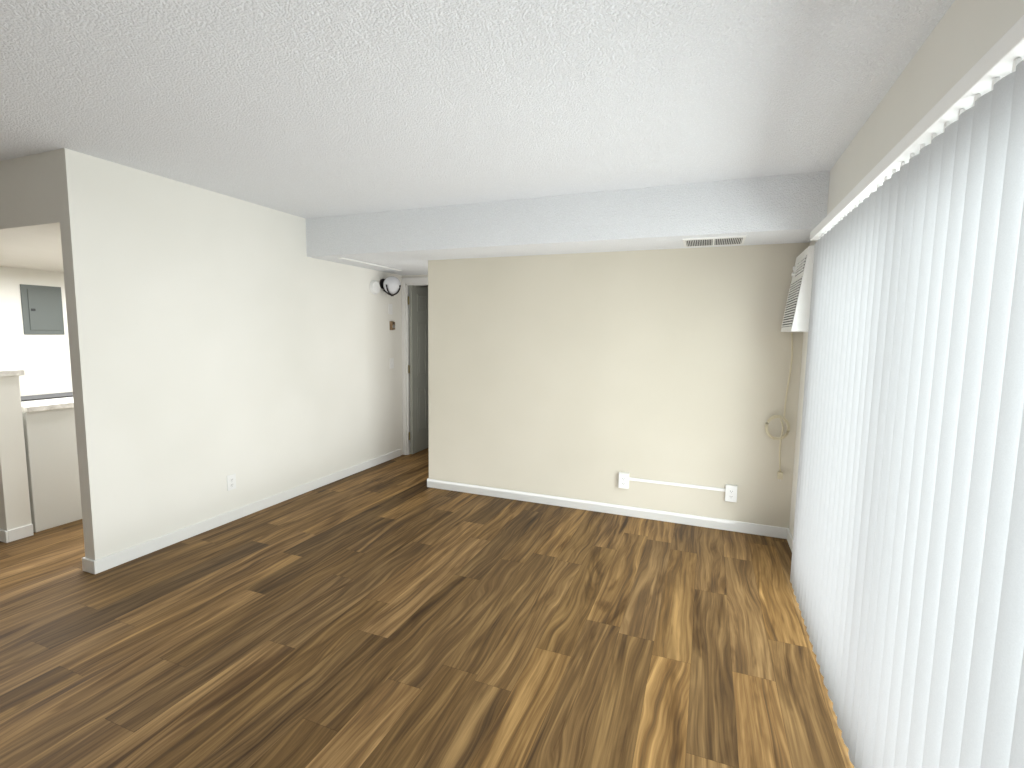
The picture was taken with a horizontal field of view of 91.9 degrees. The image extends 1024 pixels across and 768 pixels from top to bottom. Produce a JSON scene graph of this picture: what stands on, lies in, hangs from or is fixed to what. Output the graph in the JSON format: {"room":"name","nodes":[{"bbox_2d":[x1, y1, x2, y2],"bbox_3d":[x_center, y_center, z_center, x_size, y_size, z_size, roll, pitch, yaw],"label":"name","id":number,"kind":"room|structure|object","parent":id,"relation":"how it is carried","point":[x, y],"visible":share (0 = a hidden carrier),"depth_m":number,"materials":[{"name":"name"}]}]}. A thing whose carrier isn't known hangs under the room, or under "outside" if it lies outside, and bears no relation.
{"room":"living room","nodes":[
{"label":"living room","id":0,"kind":"room"},
{"bbox_2d":[0,150,63,271],"bbox_3d":[-3.424,-1.315,4.715,3.067,0.390,2.988,3,6,21],"label":"ceiling","id":1,"kind":"structure","parent":0,"point":[30,234],"depth_m":2.94,"materials":[{"name":"beige paint"}]},
{"bbox_2d":[0,266,72,395],"bbox_3d":[-5.205,-0.306,4.681,0.120,2.440,9.100,3,6,21],"label":"wall","id":2,"kind":"structure","parent":0,"point":[42,361],"depth_m":5.12,"materials":[{"name":"beige paint"}]},
{"bbox_2d":[20,284,64,333],"bbox_3d":[-4.904,-0.773,5.186,0.026,0.505,0.340,3,6,21],"label":"box","id":3,"kind":"object","parent":2,"relation":"attached to","point":[42,310],"visible":1,"depth_m":5.17,"materials":[{"name":"grey metal"}]},
{"bbox_2d":[54,148,402,559],"bbox_3d":[-1.904,-0.232,4.404,0.095,2.440,3.335,3,6,21],"label":"wall","id":4,"kind":"structure","parent":0,"point":[216,339],"depth_m":3.52,"materials":[{"name":"beige paint"}]},
{"bbox_2d":[82,557,85,571],"bbox_3d":[-2.026,0.955,4.372,0.036,0.082,3.001,3,6,21],"label":"baseboard","id":5,"kind":"structure","parent":4,"relation":"attached to","point":[83,559],"depth_m":2.98,"materials":[{"name":"white wood"}]},
{"bbox_2d":[227,474,235,490],"bbox_3d":[-2.142,0.751,3.787,0.010,0.116,0.072,3,6,21],"label":"outlet","id":6,"kind":"object","parent":4,"relation":"attached to","point":[231,482],"visible":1,"depth_m":3.78,"materials":[{"name":"white plastic"}]},
{"bbox_2d":[86,449,400,573],"bbox_3d":[-1.908,0.953,4.413,0.016,0.082,3.163,3,6,21],"label":"baseboard","id":7,"kind":"structure","parent":4,"relation":"attached to","point":[120,557],"depth_m":3.68,"materials":[{"name":"white wood"}]},
{"bbox_2d":[369,280,379,294],"bbox_3d":[-1.451,-1.027,5.267,0.040,0.152,0.152,3,6,21],"label":"smoke detector","id":8,"kind":"object","parent":4,"relation":"attached to","point":[374,286],"visible":1,"depth_m":5.24,"materials":[{"name":"white plastic"}]},
{"bbox_2d":[379,276,400,295],"bbox_3d":[-1.304,-1.059,5.370,0.234,0.212,0.219,3,6,21],"label":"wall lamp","id":9,"kind":"object","parent":4,"relation":"attached to","point":[391,285],"visible":1,"depth_m":5.31,"materials":[{"name":"white glass"}]},
{"bbox_2d":[390,321,394,329],"bbox_3d":[-1.346,-0.658,5.594,0.033,0.100,0.072,3,6,21],"label":"thermostat","id":10,"kind":"object","parent":4,"relation":"attached to","point":[392,325],"visible":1,"depth_m":5.57,"materials":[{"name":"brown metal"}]},
{"bbox_2d":[408,285,428,453],"bbox_3d":[-1.065,-0.187,6.179,0.181,2.000,0.782,3,6,19],"label":"door","id":11,"kind":"structure","parent":4,"relation":"in","point":[418,365],"depth_m":5.96,"materials":[{"name":"paint"}]},
{"bbox_2d":[402,275,427,416],"bbox_3d":[-0.833,-0.349,5.710,0.934,2.440,0.110,3,6,21],"label":"wall","id":12,"kind":"structure","parent":0,"point":[411,276],"depth_m":5.71,"materials":[{"name":"beige paint"}]},
{"bbox_2d":[401,277,427,454],"bbox_3d":[-0.857,-0.172,5.728,0.890,2.082,0.126,3,6,21],"label":"door frame","id":13,"kind":"structure","parent":12,"relation":"attached to","point":[421,281],"depth_m":5.81,"materials":[{"name":"white wood"}]},
{"bbox_2d":[0,448,853,767],"bbox_3d":[-1.812,1.141,3.474,7.615,0.100,9.500,3,6,21],"label":"floor","id":14,"kind":"structure","parent":0,"point":[396,612],"depth_m":2.33,"materials":[{"name":"brown wood"}]},
{"bbox_2d":[0,368,33,542],"bbox_3d":[-3.809,0.468,3.540,0.925,1.170,0.175,3,6,21],"label":"wall","id":15,"kind":"structure","parent":14,"relation":"on","point":[15,518],"depth_m":3.38,"materials":[{"name":"beige paint"}]},
{"bbox_2d":[22,408,81,531],"bbox_3d":[-3.333,0.529,4.497,0.620,0.868,1.915,3,6,21],"label":"base cabinet","id":16,"kind":"object","parent":14,"relation":"on","point":[49,428],"depth_m":3.61,"materials":[{"name":"paint"}]},
{"bbox_2d":[21,392,73,411],"bbox_3d":[-3.316,0.076,4.463,0.670,0.040,1.945,3,6,21],"label":"countertop","id":17,"kind":"structure","parent":16,"relation":"on","point":[50,403],"depth_m":3.67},
{"bbox_2d":[0,0,954,218],"bbox_3d":[-1.776,-1.386,3.217,7.615,0.100,9.500,3,6,21],"label":"ceiling","id":18,"kind":"structure","parent":0,"point":[305,109],"depth_m":2.01,"materials":[{"name":"white paint"}]},
{"bbox_2d":[361,263,427,274],"bbox_3d":[-1.015,-1.353,5.109,0.934,0.327,0.958,3,6,21],"label":"soffit","id":19,"kind":"structure","parent":18,"relation":"attached to","point":[406,268],"depth_m":5.10,"materials":[{"name":"white paint"}]},
{"bbox_2d":[338,257,400,270],"bbox_3d":[-1.349,-1.154,4.797,0.036,0.014,0.920,3,6,21],"label":"air vent","id":20,"kind":"object","parent":19,"relation":"attached to","point":[368,263],"depth_m":4.71,"materials":[{"name":"white plastic"}]},
{"bbox_2d":[306,171,829,266],"bbox_3d":[0.120,-1.212,3.880,3.953,0.327,0.510,3,6,21],"label":"soffit","id":21,"kind":"structure","parent":18,"relation":"attached to","point":[782,209],"depth_m":3.50,"materials":[{"name":"white paint"}]},
{"bbox_2d":[683,235,746,246],"bbox_3d":[1.385,-0.976,3.406,0.390,0.010,0.310,3,6,21],"label":"air vent","id":22,"kind":"object","parent":21,"relation":"attached to","point":[714,241],"visible":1,"depth_m":3.37,"materials":[{"name":"white plastic"}]},
{"bbox_2d":[428,242,809,527],"bbox_3d":[0.901,-0.203,4.513,3.179,2.440,1.079,3,6,21],"label":"wall","id":23,"kind":"structure","parent":0,"point":[587,376],"depth_m":3.96,"materials":[{"name":"paint"}]},
{"bbox_2d":[427,478,785,537],"bbox_3d":[0.604,1.014,4.158,3.032,0.082,0.018,3,6,21],"label":"baseboard","id":24,"kind":"structure","parent":23,"relation":"attached to","point":[701,521],"depth_m":4.05,"materials":[{"name":"white wood"}]},
{"bbox_2d":[789,0,1023,536],"bbox_3d":[0.993,0.191,0.655,0.160,2.440,6.108,3,6,21],"label":"wall","id":25,"kind":"structure","parent":0,"point":[963,39],"depth_m":1.66,"materials":[{"name":"beige paint"}]},
{"bbox_2d":[782,528,792,551],"bbox_3d":[1.871,1.123,3.264,0.013,0.082,0.700,3,6,21],"label":"baseboard","id":26,"kind":"structure","parent":25,"relation":"attached to","point":[789,537],"depth_m":3.50,"materials":[{"name":"white wood"}]},
{"bbox_2d":[781,245,814,331],"bbox_3d":[1.870,-0.595,3.210,0.148,0.510,0.487,3,6,21],"label":"air conditioner unit","id":27,"kind":"object","parent":25,"relation":"attached to","point":[796,313],"visible":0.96,"depth_m":3.02,"materials":[{"name":"white plastic"}]},
{"bbox_2d":[765,333,792,480],"bbox_3d":[1.898,0.168,3.526,0.159,1.064,0.024,3,6,21],"label":"power cord","id":28,"kind":"object","parent":27,"relation":"hanging from","point":[779,474],"visible":1,"depth_m":3.52,"materials":[{"name":"plastic"}]},
{"bbox_2d":[810,15,1023,239],"bbox_3d":[1.235,-0.717,1.510,0.103,0.047,2.830,3,6,21],"label":"rail","id":29,"kind":"object","parent":25,"relation":"attached to","point":[1001,55],"visible":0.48,"depth_m":1.24,"materials":[{"name":"white plastic"}]},
{"bbox_2d":[790,58,1023,767],"bbox_3d":[1.185,0.303,1.585,0.038,1.994,2.735,3,6,21],"label":"vertical blinds","id":30,"kind":"object","parent":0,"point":[907,573],"visible":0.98,"depth_m":1.26,"materials":[{"name":"plastic"}]}
]}

